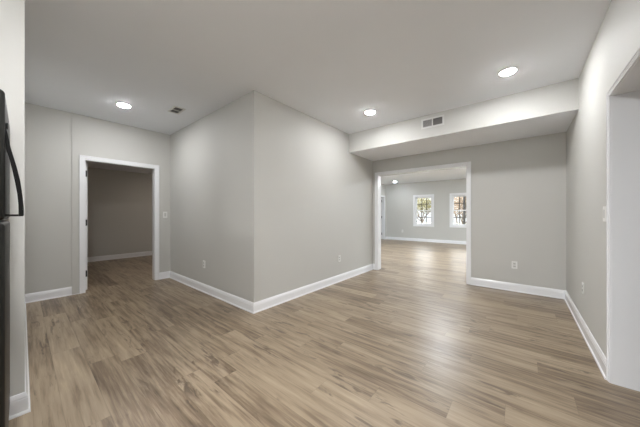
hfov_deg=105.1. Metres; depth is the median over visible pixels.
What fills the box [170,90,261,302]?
wall
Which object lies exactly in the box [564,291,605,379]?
baseboard
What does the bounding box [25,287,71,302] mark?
baseboard
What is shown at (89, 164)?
ceiling
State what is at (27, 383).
baseboard
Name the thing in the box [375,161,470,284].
trim
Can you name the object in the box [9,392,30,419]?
baseboard
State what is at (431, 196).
window
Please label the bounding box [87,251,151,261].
baseboard
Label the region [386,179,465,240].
wall
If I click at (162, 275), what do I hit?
baseboard
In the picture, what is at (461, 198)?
tree
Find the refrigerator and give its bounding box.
[0,89,23,426]
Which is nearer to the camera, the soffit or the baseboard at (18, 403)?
the baseboard at (18, 403)
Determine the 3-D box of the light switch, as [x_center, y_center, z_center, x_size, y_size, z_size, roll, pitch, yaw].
[2.180,-0.004,1.878,0.008,0.116,0.072,0,0,39]
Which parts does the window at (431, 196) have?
sash, sash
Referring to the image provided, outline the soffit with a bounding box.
[349,78,578,160]
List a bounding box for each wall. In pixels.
[0,0,24,396]
[25,102,169,293]
[87,167,151,256]
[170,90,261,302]
[262,94,372,299]
[373,132,565,289]
[381,184,385,236]
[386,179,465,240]
[566,0,639,356]
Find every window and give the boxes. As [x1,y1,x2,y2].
[413,194,433,226]
[450,193,465,227]
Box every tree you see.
[417,198,430,222]
[454,197,462,223]
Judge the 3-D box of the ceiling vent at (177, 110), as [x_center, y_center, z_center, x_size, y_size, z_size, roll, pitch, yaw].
[-2.102,-1.525,3.585,0.270,0.008,0.150,0,0,39]
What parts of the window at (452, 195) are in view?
sash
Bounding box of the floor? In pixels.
[8,239,639,426]
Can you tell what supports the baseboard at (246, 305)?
attached to the wall at (216, 159)
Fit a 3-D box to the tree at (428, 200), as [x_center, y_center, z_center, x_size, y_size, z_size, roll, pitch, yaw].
[8.212,-0.111,20.241,3.051,3.860,3.315,0,0,-18]
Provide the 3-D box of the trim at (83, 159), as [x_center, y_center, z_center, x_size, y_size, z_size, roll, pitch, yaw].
[-3.387,0.150,4.192,0.158,2.121,1.067,0,0,39]
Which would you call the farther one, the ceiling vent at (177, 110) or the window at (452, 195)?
the window at (452, 195)
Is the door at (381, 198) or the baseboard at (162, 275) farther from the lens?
the door at (381, 198)
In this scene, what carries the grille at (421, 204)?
attached to the window at (431, 196)
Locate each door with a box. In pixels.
[86,163,86,289]
[381,198,381,238]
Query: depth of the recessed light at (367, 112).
3.63 m
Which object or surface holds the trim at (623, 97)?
attached to the wall at (617, 39)
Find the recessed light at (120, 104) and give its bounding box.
[116,102,131,107]
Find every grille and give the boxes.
[417,198,426,209]
[417,211,430,222]
[454,196,465,209]
[454,211,465,223]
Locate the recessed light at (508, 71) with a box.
[498,67,517,75]
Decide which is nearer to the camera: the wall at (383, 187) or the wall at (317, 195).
the wall at (317, 195)
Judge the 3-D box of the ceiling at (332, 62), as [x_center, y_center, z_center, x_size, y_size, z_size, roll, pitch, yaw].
[-0.477,-1.589,1.008,8.658,0.120,9.191,0,0,39]
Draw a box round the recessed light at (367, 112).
[364,110,375,114]
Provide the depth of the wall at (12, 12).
1.48 m
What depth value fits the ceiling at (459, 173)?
9.35 m
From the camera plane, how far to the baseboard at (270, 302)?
3.71 m
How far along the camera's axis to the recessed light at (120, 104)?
3.40 m
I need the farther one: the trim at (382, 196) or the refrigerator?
the trim at (382, 196)
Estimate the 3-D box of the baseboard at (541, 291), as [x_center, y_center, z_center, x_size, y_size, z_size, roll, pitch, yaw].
[3.056,1.148,3.856,1.167,0.125,0.024,0,0,39]
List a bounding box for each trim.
[79,155,158,293]
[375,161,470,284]
[381,195,384,238]
[606,46,639,391]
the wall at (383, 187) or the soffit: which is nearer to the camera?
the soffit
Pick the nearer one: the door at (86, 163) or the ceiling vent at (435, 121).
the ceiling vent at (435, 121)
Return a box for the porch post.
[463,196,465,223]
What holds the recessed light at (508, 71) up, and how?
in the ceiling at (332, 62)
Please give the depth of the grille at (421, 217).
10.98 m
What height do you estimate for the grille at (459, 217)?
0.547 m
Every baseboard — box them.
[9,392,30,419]
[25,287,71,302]
[25,302,30,409]
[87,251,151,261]
[159,271,169,279]
[169,271,253,313]
[253,264,372,313]
[386,237,465,243]
[471,277,565,298]
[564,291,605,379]
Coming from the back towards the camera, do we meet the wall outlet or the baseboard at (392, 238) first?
the baseboard at (392, 238)
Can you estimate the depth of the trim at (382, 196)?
11.92 m
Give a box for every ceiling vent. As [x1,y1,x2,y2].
[168,106,185,113]
[421,115,443,129]
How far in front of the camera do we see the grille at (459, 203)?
10.11 m
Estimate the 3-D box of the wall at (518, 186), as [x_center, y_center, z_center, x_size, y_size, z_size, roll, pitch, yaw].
[1.770,-0.159,5.019,6.880,2.740,0.140,0,0,39]
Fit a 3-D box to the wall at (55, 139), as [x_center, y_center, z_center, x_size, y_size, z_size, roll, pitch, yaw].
[-3.496,-0.159,4.058,0.120,2.740,2.030,0,0,39]
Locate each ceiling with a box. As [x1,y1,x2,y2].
[25,0,610,134]
[86,162,151,173]
[381,168,465,184]
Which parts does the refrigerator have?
fridge door, freezer door, handle mount, handle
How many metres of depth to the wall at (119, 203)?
6.68 m
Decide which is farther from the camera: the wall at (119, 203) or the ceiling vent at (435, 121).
the wall at (119, 203)
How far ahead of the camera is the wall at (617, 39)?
2.21 m

